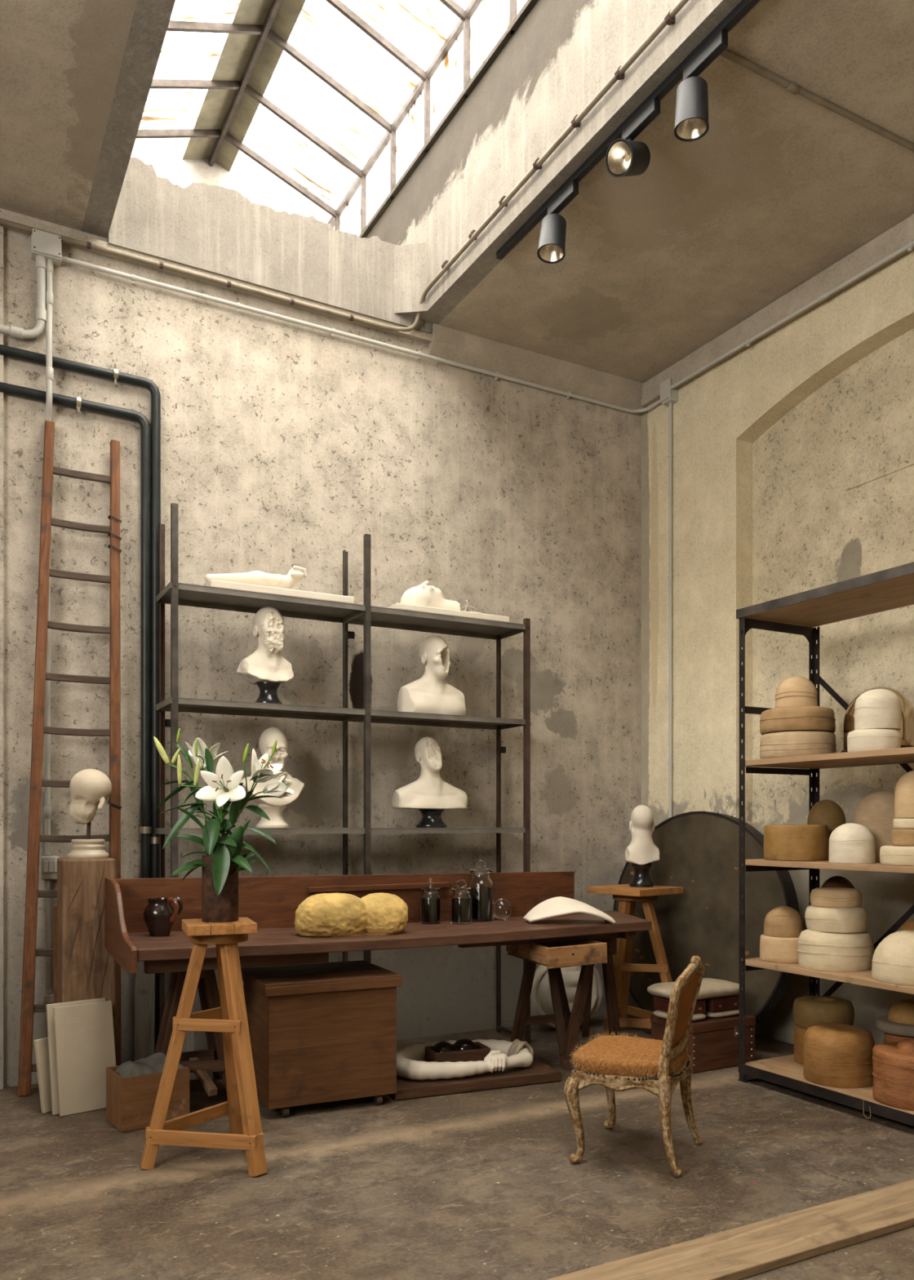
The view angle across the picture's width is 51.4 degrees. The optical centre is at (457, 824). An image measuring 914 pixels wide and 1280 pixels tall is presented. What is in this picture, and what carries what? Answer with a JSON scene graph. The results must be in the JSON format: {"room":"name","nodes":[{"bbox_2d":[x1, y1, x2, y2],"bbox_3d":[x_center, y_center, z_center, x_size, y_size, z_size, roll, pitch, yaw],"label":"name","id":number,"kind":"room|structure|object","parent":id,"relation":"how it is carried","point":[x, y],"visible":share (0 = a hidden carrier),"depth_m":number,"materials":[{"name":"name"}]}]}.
{"room":"art studio","nodes":[
{"label":"art studio","id":0,"kind":"room"},
{"bbox_2d":[81,0,175,238],"bbox_3d":[-1.239,-4.185,3.910,0.140,1.570,7.050,0,0,-29],"label":"wall","id":1,"kind":"structure","parent":0,"point":[150,21],"depth_m":4.50,"materials":[{"name":"paint"}]},
{"bbox_2d":[130,120,337,229],"bbox_3d":[-1.665,-4.375,6.897,2.260,2.150,1.700,0,0,-29],"label":"wall","id":2,"kind":"structure","parent":0,"point":[246,175],"depth_m":7.65,"materials":[{"name":"paint"}]},
{"bbox_2d":[106,156,431,333],"bbox_3d":[-1.097,-3.611,5.963,2.080,0.542,0.315,0,0,-29],"label":"wall","id":3,"kind":"structure","parent":0,"point":[213,228],"depth_m":5.89,"materials":[{"name":"paint"}]},
{"bbox_2d":[0,0,688,332],"bbox_3d":[-0.932,-3.418,4.244,3.240,0.304,3.141,0,0,-29],"label":"pipe","id":4,"kind":"object","parent":3,"relation":"attached to","point":[669,19],"visible":1,"depth_m":5.40,"materials":[{"name":"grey metal"}]},
{"bbox_2d":[0,208,641,1087],"bbox_3d":[-1.775,-0.985,5.754,7.610,4.870,0.200,0,0,-29],"label":"wall","id":5,"kind":"structure","parent":0,"point":[285,444],"depth_m":6.17,"materials":[{"name":"paint"}]},
{"bbox_2d":[0,223,3,1089],"bbox_3d":[-2.550,-0.922,5.196,0.115,4.749,0.035,0,0,-29],"label":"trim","id":6,"kind":"structure","parent":5,"relation":"attached to","point":[1,225],"depth_m":5.20,"materials":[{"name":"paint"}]},
{"bbox_2d":[0,255,46,339],"bbox_3d":[-2.748,-2.928,5.056,1.034,0.484,0.057,0,0,-29],"label":"conduit pipe","id":7,"kind":"object","parent":5,"relation":"attached to","point":[41,261],"visible":1,"depth_m":5.27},
{"bbox_2d":[30,228,62,266],"bbox_3d":[-2.295,-3.223,5.297,0.156,0.125,0.103,0,0,-29],"label":"junction box","id":8,"kind":"object","parent":5,"relation":"attached to","point":[48,245],"visible":1,"depth_m":5.26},
{"bbox_2d":[44,880,51,1037],"bbox_3d":[-2.294,0.870,5.317,0.042,1.120,0.042,0,0,-29],"label":"conduit pipe","id":9,"kind":"object","parent":5,"relation":"attached to","point":[47,990],"visible":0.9,"depth_m":5.30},
{"bbox_2d":[43,258,53,855],"bbox_3d":[-2.278,-1.500,5.296,0.050,3.340,0.120,0,0,-29],"label":"conduit pipe","id":10,"kind":"object","parent":5,"relation":"attached to","point":[49,295],"visible":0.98,"depth_m":5.31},
{"bbox_2d":[40,856,59,879],"bbox_3d":[-2.281,0.240,5.319,0.095,0.130,0.078,0,0,-29],"label":"light switch","id":11,"kind":"object","parent":5,"relation":"attached to","point":[48,864],"visible":0.83,"depth_m":5.29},
{"bbox_2d":[0,382,151,878],"bbox_3d":[-2.547,-0.512,5.178,1.704,3.885,0.068,0,0,-29],"label":"pipe","id":12,"kind":"object","parent":5,"relation":"attached to","point":[77,402],"visible":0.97,"depth_m":5.55,"materials":[{"name":"metal"}]},
{"bbox_2d":[0,344,160,1052],"bbox_3d":[-2.521,-0.615,5.192,1.762,4.090,0.068,0,0,-29],"label":"pipe","id":13,"kind":"object","parent":5,"relation":"attached to","point":[114,375],"visible":0.86,"depth_m":5.57,"materials":[{"name":"metal"}]},
{"bbox_2d":[0,212,431,344],"bbox_3d":[-2.619,-3.322,5.150,5.550,0.055,0.050,0,0,-29],"label":"trim","id":14,"kind":"structure","parent":5,"relation":"attached to","point":[415,335],"depth_m":5.74,"materials":[{"name":"paint"}]},
{"bbox_2d":[61,256,661,413],"bbox_3d":[-0.335,-3.186,6.232,4.180,0.047,0.318,0,0,-29],"label":"conduit pipe","id":15,"kind":"object","parent":5,"relation":"attached to","point":[237,305],"visible":0.98,"depth_m":6.14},
{"bbox_2d":[428,323,644,413],"bbox_3d":[0.639,-3.305,6.915,1.860,0.190,0.080,0,0,-29],"label":"trim","id":16,"kind":"structure","parent":5,"relation":"attached to","point":[446,343],"depth_m":6.84,"materials":[{"name":"paint"}]},
{"bbox_2d":[0,1013,913,1279],"bbox_3d":[0.460,1.510,1.648,7.590,0.120,9.450,0,0,-29],"label":"floor","id":17,"kind":"structure","parent":0,"point":[482,1184],"depth_m":3.83,"materials":[{"name":"concrete"}]},
{"bbox_2d":[33,1036,52,1113],"bbox_3d":[-2.085,1.268,4.820,0.080,0.360,0.092,0,0,28],"label":"marble slab","id":18,"kind":"object","parent":17,"relation":"on","point":[41,1046],"visible":0.56,"depth_m":4.79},
{"bbox_2d":[53,906,57,1003],"bbox_3d":[-2.134,0.945,5.146,0.104,1.010,0.021,0,0,-29],"label":"board","id":19,"kind":"object","parent":17,"relation":"on","point":[55,908],"visible":0.24,"depth_m":5.12,"materials":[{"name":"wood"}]},
{"bbox_2d":[17,420,121,1096],"bbox_3d":[-2.146,-0.400,5.274,0.550,3.703,0.212,0,0,-29],"label":"wooden ladder","id":20,"kind":"object","parent":17,"relation":"on","point":[30,952],"visible":0.73,"depth_m":5.26,"materials":[{"name":"brown wood"}]},
{"bbox_2d":[45,997,105,1115],"bbox_3d":[-1.941,1.180,4.875,0.295,0.536,0.119,0,0,-40],"label":"marble slab","id":21,"kind":"object","parent":17,"relation":"on","point":[50,1015],"visible":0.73,"depth_m":4.79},
{"bbox_2d":[53,1000,115,1116],"bbox_3d":[-1.895,1.185,4.849,0.291,0.526,0.119,0,0,-40],"label":"canvas panel","id":22,"kind":"object","parent":17,"relation":"on","point":[84,1034],"visible":0.98,"depth_m":4.83,"materials":[{"name":"fabric"}]},
{"bbox_2d":[57,857,115,1057],"bbox_3d":[-1.982,0.814,5.071,0.270,1.272,0.243,0,0,-29],"label":"column","id":23,"kind":"structure","parent":17,"relation":"on","point":[86,969],"depth_m":4.96,"materials":[{"name":"wood"}]},
{"bbox_2d":[66,821,108,858],"bbox_3d":[-1.974,0.054,5.076,0.208,0.248,0.208,0,0,-29],"label":"base","id":24,"kind":"object","parent":23,"relation":"on","point":[87,848],"visible":0.99,"depth_m":5.00,"materials":[{"name":"beige stone"}]},
{"bbox_2d":[68,768,111,824],"bbox_3d":[-1.964,-0.152,5.081,0.214,0.297,0.235,0,0,-29],"label":"head sculpture","id":25,"kind":"object","parent":24,"relation":"on","point":[90,788],"visible":1,"depth_m":5.01,"materials":[{"name":"paint"}]},
{"bbox_2d":[133,960,155,1061],"bbox_3d":[-1.795,1.060,5.447,0.130,0.785,0.110,0,0,-29],"label":"board","id":26,"kind":"object","parent":17,"relation":"on","point":[144,984],"visible":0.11,"depth_m":5.43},
{"bbox_2d":[106,1062,189,1132],"bbox_3d":[-1.520,1.320,4.664,0.330,0.256,0.260,0,0,-36],"label":"box","id":27,"kind":"object","parent":17,"relation":"on","point":[130,1100],"visible":0.73,"depth_m":4.54,"materials":[{"name":"brown wood"}]},
{"bbox_2d":[115,1051,185,1077],"bbox_3d":[-1.520,1.186,4.664,0.309,0.095,0.234,0,0,-36],"label":"cloth","id":28,"kind":"object","parent":27,"relation":"in","point":[154,1063],"visible":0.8,"depth_m":4.59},
{"bbox_2d":[154,969,227,1101],"bbox_3d":[-1.362,1.071,4.942,0.442,0.772,0.545,0,0,-29],"label":"trestle","id":29,"kind":"object","parent":17,"relation":"on","point":[201,1062],"visible":0.35,"depth_m":4.93,"materials":[{"name":"brown wood"}]},
{"bbox_2d":[140,917,267,1176],"bbox_3d":[-1.093,0.938,4.103,0.522,1.035,0.620,0,0,-29],"label":"stand","id":30,"kind":"object","parent":17,"relation":"on","point":[242,1106],"visible":0.96,"depth_m":4.03,"materials":[{"name":"brown wood"}]},
{"bbox_2d":[201,855,238,922],"bbox_3d":[-1.038,0.277,4.157,0.156,0.286,0.156,0,0,-29],"label":"vase","id":31,"kind":"object","parent":30,"relation":"on","point":[223,908],"visible":0.86,"depth_m":4.09,"materials":[{"name":"metal"}]},
{"bbox_2d":[153,728,294,896],"bbox_3d":[-1.006,-0.018,4.109,0.552,0.815,0.304,0,0,23],"label":"lily bouquet","id":32,"kind":"object","parent":31,"relation":"in","point":[224,787],"visible":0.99,"depth_m":4.10,"materials":[{"name":"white plant"}]},
{"bbox_2d":[240,960,401,1117],"bbox_3d":[-0.737,1.115,5.043,0.717,0.671,0.600,0,0,-25],"label":"wooden chest","id":33,"kind":"object","parent":17,"relation":"on","point":[324,1032],"visible":0.89,"depth_m":4.80,"materials":[{"name":"brown wood"}]},
{"bbox_2d":[155,502,530,1043],"bbox_3d":[-0.628,-0.155,5.978,2.407,3.210,0.508,0,0,-29],"label":"shelving","id":34,"kind":"object","parent":17,"relation":"on","point":[175,593],"visible":0.86,"depth_m":5.75,"materials":[{"name":"metal"}]},
{"bbox_2d":[236,606,293,703],"bbox_3d":[-1.124,-0.995,5.596,0.339,0.588,0.238,0,0,-29],"label":"bust","id":35,"kind":"object","parent":34,"relation":"on","point":[266,668],"visible":1,"depth_m":5.53,"materials":[{"name":"white stone"}]},
{"bbox_2d":[240,727,304,827],"bbox_3d":[-1.093,-0.283,5.631,0.407,0.600,0.206,0,0,-39],"label":"bust","id":36,"kind":"object","parent":34,"relation":"on","point":[273,807],"visible":0.63,"depth_m":5.57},
{"bbox_2d":[204,579,354,603],"bbox_3d":[-1.054,-1.353,5.613,0.860,0.044,0.240,0,0,-29],"label":"plaster slab","id":37,"kind":"object","parent":34,"relation":"on","point":[212,583],"visible":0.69,"depth_m":5.50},
{"bbox_2d":[204,565,306,589],"bbox_3d":[-1.173,-1.454,5.537,0.594,0.157,0.114,0,0,-27],"label":"plaster forearm","id":38,"kind":"object","parent":37,"relation":"on","point":[296,574],"visible":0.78,"depth_m":5.52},
{"bbox_2d":[391,736,467,827],"bbox_3d":[-0.177,-0.279,6.167,0.525,0.593,0.271,0,0,-29],"label":"bust","id":39,"kind":"object","parent":34,"relation":"on","point":[429,794],"visible":1,"depth_m":6.09,"materials":[{"name":"white stone"}]},
{"bbox_2d":[397,635,466,715],"bbox_3d":[-0.162,-0.966,6.157,0.451,0.530,0.244,0,0,-29],"label":"bust","id":40,"kind":"object","parent":34,"relation":"on","point":[429,694],"visible":0.85,"depth_m":6.08,"materials":[{"name":"stone"}]},
{"bbox_2d":[386,602,509,622],"bbox_3d":[-0.071,-1.351,6.151,0.820,0.040,0.240,0,0,-29],"label":"plaster slab","id":41,"kind":"object","parent":34,"relation":"on","point":[397,606],"visible":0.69,"depth_m":6.03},
{"bbox_2d":[400,580,460,610],"bbox_3d":[-0.175,-1.466,6.079,0.404,0.196,0.182,0,0,-29],"label":"sculpture","id":42,"kind":"object","parent":41,"relation":"on","point":[424,594],"visible":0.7,"depth_m":6.01,"materials":[{"name":"white paint"}]},
{"bbox_2d":[388,1057,561,1100],"bbox_3d":[0.029,1.418,5.422,0.991,0.055,0.550,0,0,-23],"label":"wooden platform","id":43,"kind":"structure","parent":17,"relation":"on","point":[539,1072],"depth_m":5.18,"materials":[{"name":"brown wood"}]},
{"bbox_2d":[425,1041,490,1062],"bbox_3d":[0.003,1.325,5.411,0.336,0.116,0.182,0,0,-21],"label":"tray","id":44,"kind":"object","parent":43,"relation":"on","point":[482,1051],"visible":0.36,"depth_m":5.34,"materials":[{"name":"brown wood"}]},
{"bbox_2d":[396,1039,533,1079],"bbox_3d":[0.018,1.332,5.416,0.860,0.160,0.534,0,0,-29],"label":"sculpture","id":45,"kind":"object","parent":43,"relation":"on","point":[411,1064],"visible":0.78,"depth_m":5.24,"materials":[{"name":"white paint"}]},
{"bbox_2d":[510,938,621,1070],"bbox_3d":[0.784,1.073,5.962,0.718,0.776,0.596,0,0,-29],"label":"trestle","id":46,"kind":"object","parent":17,"relation":"on","point":[568,1024],"visible":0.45,"depth_m":5.92,"materials":[{"name":"brown wood"}]},
{"bbox_2d":[104,871,652,973],"bbox_3d":[-0.252,0.539,5.349,3.195,0.529,0.800,0,0,-26],"label":"bench","id":47,"kind":"object","parent":46,"relation":"on","point":[272,902],"visible":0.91,"depth_m":5.31,"materials":[{"name":"red wood"}]},
{"bbox_2d":[142,897,182,936],"bbox_3d":[-1.525,0.473,4.926,0.200,0.202,0.164,0,0,-9],"label":"jug","id":48,"kind":"object","parent":47,"relation":"on","point":[159,915],"visible":1,"depth_m":4.87,"materials":[{"name":"brown ceramic"}]},
{"bbox_2d":[294,892,408,937],"bbox_3d":[-0.562,0.475,5.099,0.619,0.223,0.301,0,0,-19],"label":"sculpture","id":49,"kind":"object","parent":47,"relation":"on","point":[323,914],"visible":1,"depth_m":4.98,"materials":[{"name":"yellow"}]},
{"bbox_2d":[420,878,440,924],"bbox_3d":[-0.158,0.452,5.653,0.126,0.267,0.126,0,0,-29],"label":"glass jar","id":50,"kind":"object","parent":47,"relation":"on","point":[430,898],"visible":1,"depth_m":5.60,"materials":[{"name":"clear"}]},
{"bbox_2d":[450,879,471,924],"bbox_3d":[0.026,0.452,5.628,0.126,0.264,0.126,0,0,-29],"label":"glass jar","id":51,"kind":"object","parent":47,"relation":"on","point":[461,898],"visible":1,"depth_m":5.58,"materials":[{"name":"clear"}]},
{"bbox_2d":[468,860,493,921],"bbox_3d":[0.146,0.398,5.785,0.158,0.368,0.158,0,0,-29],"label":"glass jar","id":52,"kind":"object","parent":47,"relation":"on","point":[482,886],"visible":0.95,"depth_m":5.72,"materials":[{"name":"clear"}]},
{"bbox_2d":[493,898,512,919],"bbox_3d":[0.278,0.516,5.835,0.128,0.128,0.128,0,0,-29],"label":"glass ball","id":53,"kind":"object","parent":47,"relation":"on","point":[503,908],"visible":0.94,"depth_m":5.79,"materials":[{"name":"clear"}]},
{"bbox_2d":[523,896,615,924],"bbox_3d":[0.659,0.505,5.605,0.558,0.149,0.269,0,0,17],"label":"shard","id":54,"kind":"object","parent":47,"relation":"on","point":[558,906],"visible":1,"depth_m":5.54},
{"bbox_2d":[530,964,603,1028],"bbox_3d":[0.792,1.205,6.739,0.632,0.480,0.248,0,0,-29],"label":"plaster","id":55,"kind":"object","parent":17,"relation":"on","point":[541,1003],"visible":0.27,"depth_m":6.63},
{"bbox_2d":[564,955,705,1177],"bbox_3d":[0.794,1.007,4.206,0.564,0.887,0.602,0,0,24],"label":"carved chair","id":56,"kind":"object","parent":17,"relation":"on","point":[620,1063],"visible":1,"depth_m":4.04,"materials":[{"name":"beige paint"}]},
{"bbox_2d":[586,884,683,1036],"bbox_3d":[1.221,0.938,6.412,0.496,1.036,0.690,0,0,-40],"label":"stand","id":57,"kind":"object","parent":17,"relation":"on","point":[628,895],"visible":0.74,"depth_m":6.34,"materials":[{"name":"brown wood"}]},
{"bbox_2d":[625,804,659,887],"bbox_3d":[1.246,0.142,6.452,0.239,0.554,0.227,0,0,-29],"label":"bust","id":58,"kind":"object","parent":57,"relation":"on","point":[642,851],"visible":1,"depth_m":6.38,"materials":[{"name":"white stone"}]},
{"bbox_2d":[650,1013,755,1072],"bbox_3d":[1.509,1.306,5.804,0.508,0.281,0.394,0,0,-29],"label":"coffer","id":59,"kind":"object","parent":17,"relation":"on","point":[714,1042],"visible":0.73,"depth_m":5.64,"materials":[{"name":"red wood"}]},
{"bbox_2d":[653,1009,706,1021],"bbox_3d":[1.339,1.142,5.708,0.230,0.047,0.270,0,0,-29],"label":"pad","id":60,"kind":"object","parent":59,"relation":"on","point":[658,1013],"visible":0.43,"depth_m":5.65,"materials":[{"name":"beige fabric"}]},
{"bbox_2d":[653,995,706,1013],"bbox_3d":[1.342,1.081,5.713,0.204,0.082,0.249,0,0,-29],"label":"case","id":61,"kind":"object","parent":60,"relation":"on","point":[661,1003],"visible":0.48,"depth_m":5.67,"materials":[{"name":"red wood"}]},
{"bbox_2d":[647,977,742,999],"bbox_3d":[1.455,1.000,5.778,0.580,0.086,0.320,0,0,-29],"label":"cushion","id":62,"kind":"object","parent":61,"relation":"on","point":[710,988],"visible":0.57,"depth_m":5.69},
{"bbox_2d":[702,1008,739,1017],"bbox_3d":[1.582,1.145,5.847,0.270,0.042,0.260,0,0,-29],"label":"pad","id":63,"kind":"object","parent":59,"relation":"on","point":[735,1011],"visible":0.37,"depth_m":5.73,"materials":[{"name":"beige fabric"}]},
{"bbox_2d":[704,994,742,1012],"bbox_3d":[1.584,1.081,5.845,0.254,0.082,0.249,0,0,-29],"label":"case","id":64,"kind":"object","parent":63,"relation":"on","point":[727,1002],"visible":0.56,"depth_m":5.73,"materials":[{"name":"red wood"}]},
{"bbox_2d":[613,810,799,1026],"bbox_3d":[1.643,0.677,6.471,0.225,1.549,1.553,0,0,-35],"label":"disc","id":65,"kind":"object","parent":17,"relation":"on","point":[700,851],"visible":0.51,"depth_m":6.34,"materials":[{"name":"black metal"}]},
{"bbox_2d":[546,1179,913,1279],"bbox_3d":[1.378,1.434,3.419,3.101,0.032,0.260,0,0,-29],"label":"plank","id":66,"kind":"object","parent":17,"relation":"on","point":[744,1251],"visible":1,"depth_m":3.23,"materials":[{"name":"wood"}]},
{"bbox_2d":[736,562,913,1126],"bbox_3d":[2.330,0.113,4.698,0.630,2.674,1.945,0,0,-29],"label":"rack","id":67,"kind":"object","parent":17,"relation":"on","point":[891,588],"visible":0.77,"depth_m":5.16,"materials":[{"name":"wood"}]},
{"bbox_2d":[760,933,799,963],"bbox_3d":[1.846,0.689,5.336,0.280,0.139,0.265,0,0,-29],"label":"block","id":68,"kind":"object","parent":67,"relation":"on","point":[772,948],"visible":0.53,"depth_m":5.22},
{"bbox_2d":[764,906,804,937],"bbox_3d":[1.837,0.538,5.338,0.220,0.164,0.209,0,0,-29],"label":"block","id":69,"kind":"object","parent":68,"relation":"on","point":[781,921],"visible":0.99,"depth_m":5.26,"materials":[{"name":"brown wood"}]},
{"bbox_2d":[764,824,829,861],"bbox_3d":[1.884,0.096,5.266,0.365,0.197,0.334,0,0,-29],"label":"block","id":70,"kind":"object","parent":67,"relation":"on","point":[785,842],"visible":1,"depth_m":5.12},
{"bbox_2d":[760,730,836,759],"bbox_3d":[1.905,-0.437,5.300,0.432,0.142,0.404,0,0,-29],"label":"block","id":71,"kind":"object","parent":67,"relation":"on","point":[795,743],"visible":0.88,"depth_m":5.12,"materials":[{"name":"beige wood"}]},
{"bbox_2d":[760,706,835,734],"bbox_3d":[1.902,-0.577,5.299,0.427,0.131,0.406,0,0,-29],"label":"block","id":72,"kind":"object","parent":71,"relation":"on","point":[820,718],"visible":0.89,"depth_m":5.13,"materials":[{"name":"beige wood"}]},
{"bbox_2d":[775,676,818,707],"bbox_3d":[1.900,-0.738,5.309,0.238,0.184,0.225,0,0,-29],"label":"block","id":73,"kind":"object","parent":72,"relation":"on","point":[793,691],"visible":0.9,"depth_m":5.22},
{"bbox_2d":[794,1024,807,1064],"bbox_3d":[2.090,1.245,5.405,0.329,0.207,0.313,0,0,-29],"label":"block","id":74,"kind":"object","parent":67,"relation":"on","point":[799,1032],"visible":0.14,"depth_m":5.37,"materials":[{"name":"brown wood"}]},
{"bbox_2d":[793,995,854,1028],"bbox_3d":[2.090,1.068,5.407,0.339,0.151,0.324,0,0,-29],"label":"block","id":75,"kind":"object","parent":74,"relation":"on","point":[808,1011],"visible":0.91,"depth_m":5.29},
{"bbox_2d":[807,800,846,838],"bbox_3d":[2.124,0.024,5.455,0.221,0.340,0.209,0,0,-29],"label":"block","id":76,"kind":"object","parent":67,"relation":"on","point":[825,812],"visible":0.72,"depth_m":5.38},
{"bbox_2d":[797,928,875,971],"bbox_3d":[2.031,0.659,5.090,0.401,0.200,0.370,0,0,-29],"label":"block","id":77,"kind":"object","parent":67,"relation":"on","point":[817,950],"visible":0.89,"depth_m":4.94,"materials":[{"name":"beige wood"}]},
{"bbox_2d":[804,905,868,933],"bbox_3d":[2.036,0.494,5.091,0.341,0.132,0.325,0,0,-29],"label":"block","id":78,"kind":"object","parent":77,"relation":"on","point":[818,918],"visible":0.88,"depth_m":4.95,"materials":[{"name":"beige fabric"}]},
{"bbox_2d":[810,887,862,907],"bbox_3d":[2.034,0.385,5.085,0.277,0.093,0.251,0,0,-29],"label":"block","id":79,"kind":"object","parent":78,"relation":"on","point":[842,897],"visible":1,"depth_m":4.99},
{"bbox_2d":[803,1022,875,1088],"bbox_3d":[2.026,1.210,5.031,0.385,0.277,0.350,0,0,-29],"label":"block","id":80,"kind":"object","parent":67,"relation":"on","point":[836,1055],"visible":0.83,"depth_m":4.89,"materials":[{"name":"brown wood"}]},
{"bbox_2d":[829,822,875,863],"bbox_3d":[2.030,0.092,4.873,0.230,0.204,0.220,0,0,-29],"label":"block","id":81,"kind":"object","parent":67,"relation":"on","point":[850,842],"visible":1,"depth_m":4.79,"materials":[{"name":"white wood"}]},
{"bbox_2d":[847,728,902,751],"bbox_3d":[2.094,-0.421,4.765,0.260,0.110,0.246,0,0,-29],"label":"block","id":82,"kind":"object","parent":67,"relation":"on","point":[863,740],"visible":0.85,"depth_m":4.66,"materials":[{"name":"white wood"}]},
{"bbox_2d":[854,688,902,730],"bbox_3d":[2.112,-0.579,4.763,0.225,0.206,0.216,0,0,-29],"label":"block","id":83,"kind":"object","parent":82,"relation":"on","point":[876,708],"visible":0.95,"depth_m":4.68,"materials":[{"name":"white wood"}]},
{"bbox_2d":[840,686,913,752],"bbox_3d":[2.254,-0.550,5.058,0.384,0.370,0.384,0,0,-29],"label":"dome","id":84,"kind":"object","parent":67,"relation":"on","point":[907,732],"visible":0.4,"depth_m":4.93,"materials":[{"name":"wood"}]},
{"bbox_2d":[853,791,913,862],"bbox_3d":[2.266,0.007,5.036,0.313,0.374,0.298,0,0,-29],"label":"block","id":85,"kind":"object","parent":67,"relation":"on","point":[876,811],"visible":0.57,"depth_m":4.92,"materials":[{"name":"beige wood"}]},
{"bbox_2d":[871,929,913,985],"bbox_3d":[2.230,0.637,4.652,0.374,0.244,0.355,0,0,-29],"label":"block","id":86,"kind":"object","parent":67,"relation":"on","point":[893,960],"visible":1,"depth_m":4.55,"materials":[{"name":"beige wood"}]},
{"bbox_2d":[872,1038,913,1110],"bbox_3d":[2.236,1.198,4.642,0.392,0.302,0.364,0,0,-29],"label":"block","id":87,"kind":"object","parent":67,"relation":"on","point":[893,1073],"visible":1,"depth_m":4.54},
{"bbox_2d":[880,845,913,866],"bbox_3d":[2.221,0.148,4.618,0.318,0.093,0.291,0,0,-29],"label":"block","id":88,"kind":"object","parent":67,"relation":"on","point":[902,855],"visible":0.97,"depth_m":4.53,"materials":[{"name":"beige wood"}]},
{"bbox_2d":[892,829,913,845],"bbox_3d":[2.244,0.060,4.619,0.237,0.080,0.225,0,0,-29],"label":"block","id":89,"kind":"object","parent":88,"relation":"on","point":[900,837],"visible":1,"depth_m":4.56,"materials":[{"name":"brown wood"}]},
{"bbox_2d":[893,818,913,828],"bbox_3d":[2.244,-0.007,4.619,0.226,0.050,0.216,0,0,-29],"label":"block","id":90,"kind":"object","parent":89,"relation":"on","point":[898,823],"visible":1,"depth_m":4.56,"materials":[{"name":"beige wood"}]},
{"bbox_2d":[894,770,913,817],"bbox_3d":[2.247,-0.151,4.614,0.222,0.234,0.211,0,0,-29],"label":"block","id":91,"kind":"object","parent":90,"relation":"on","point":[904,788],"visible":1,"depth_m":4.56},
{"bbox_2d":[884,1031,913,1043],"bbox_3d":[2.372,1.210,4.951,0.281,0.278,0.267,0,0,-29],"label":"block","id":92,"kind":"object","parent":67,"relation":"on","point":[888,1037],"visible":0.09,"depth_m":4.89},
{"bbox_2d":[875,1015,913,1036],"bbox_3d":[2.372,1.046,4.953,0.354,0.050,0.336,0,0,-29],"label":"block","id":93,"kind":"object","parent":92,"relation":"on","point":[883,1024],"visible":0.72,"depth_m":4.86,"materials":[{"name":"grey fabric"}]},
{"bbox_2d":[888,999,913,1025],"bbox_3d":[2.372,0.967,4.951,0.236,0.109,0.224,0,0,-29],"label":"block","id":94,"kind":"object","parent":93,"relation":"on","point":[903,1011],"visible":1,"depth_m":4.90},
{"bbox_2d":[0,0,913,382],"bbox_3d":[0.457,-3.550,1.561,7.900,0.300,9.700,0,0,-29],"label":"ceiling","id":95,"kind":"structure","parent":0,"point":[780,187],"depth_m":4.98,"materials":[{"name":"paint"}]},
{"bbox_2d":[496,0,759,259],"bbox_3d":[1.215,-3.381,3.873,0.036,0.038,4.030,0,0,-29],"label":"track","id":96,"kind":"object","parent":95,"relation":"attached to","point":[744,6],"visible":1,"depth_m":4.55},
{"bbox_2d":[537,181,578,263],"bbox_3d":[0.542,-3.214,5.065,0.166,0.296,0.267,0,0,-29],"label":"track spotlight","id":97,"kind":"object","parent":96,"relation":"attached to","point":[552,243],"visible":1,"depth_m":5.07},
{"bbox_2d":[605,98,660,177],"bbox_3d":[0.868,-3.230,4.517,0.226,0.264,0.269,0,0,-42],"label":"track spotlight","id":98,"kind":"object","parent":96,"relation":"attached to","point":[624,157],"visible":1,"depth_m":4.53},
{"bbox_2d":[674,30,728,142],"bbox_3d":[1.068,-3.218,4.141,0.152,0.288,0.280,0,0,-29],"label":"track spotlight","id":99,"kind":"object","parent":96,"relation":"hanging from","point":[691,117],"visible":1,"depth_m":4.14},
{"bbox_2d":[720,48,913,151],"bbox_3d":[1.913,-3.388,4.556,1.770,0.036,0.037,0,0,-28],"label":"ceiling pipe","id":100,"kind":"object","parent":95,"relation":"attached to","point":[790,86],"visible":0.88,"depth_m":4.41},
{"bbox_2d":[365,0,761,324],"bbox_3d":[0.621,-3.925,4.928,0.140,1.050,7.050,0,0,-29],"label":"wall","id":101,"kind":"structure","parent":0,"point":[562,53],"depth_m":5.19,"materials":[{"name":"paint"}]},
{"bbox_2d":[135,0,537,237],"bbox_3d":[-0.317,-4.878,4.529,2.088,0.856,6.850,0,0,-29],"label":"window","id":102,"kind":"structure","parent":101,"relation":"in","point":[260,31],"depth_m":6.55,"materials":[{"name":"clear glass"}]},
{"bbox_2d":[641,248,913,1044],"bbox_3d":[3.775,-0.975,3.434,0.300,4.850,9.400,0,0,-29],"label":"wall","id":103,"kind":"structure","parent":0,"point":[793,453],"depth_m":6.31,"materials":[{"name":"beige paint"}]},
{"bbox_2d":[660,377,678,406],"bbox_3d":[1.577,-3.212,7.047,0.088,0.155,0.110,0,0,-29],"label":"junction box","id":104,"kind":"object","parent":103,"relation":"attached to","point":[668,396],"visible":0.92,"depth_m":7.02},
{"bbox_2d":[667,403,673,817],"bbox_3d":[1.591,-1.220,7.072,0.033,3.840,0.040,0,0,-29],"label":"conduit pipe","id":105,"kind":"object","parent":103,"relation":"attached to","point":[670,455],"visible":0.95,"depth_m":7.06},
{"bbox_2d":[641,213,913,406],"bbox_3d":[3.658,-3.315,3.278,0.055,0.170,9.240,0,0,-29],"label":"trim","id":106,"kind":"structure","parent":103,"relation":"attached to","point":[900,235],"depth_m":6.04,"materials":[{"name":"paint"}]},
{"bbox_2d":[669,240,913,389],"bbox_3d":[3.343,-3.211,3.756,0.035,0.047,7.380,0,0,-29],"label":"conduit pipe","id":107,"kind":"object","parent":103,"relation":"attached to","point":[908,246],"visible":1,"depth_m":5.91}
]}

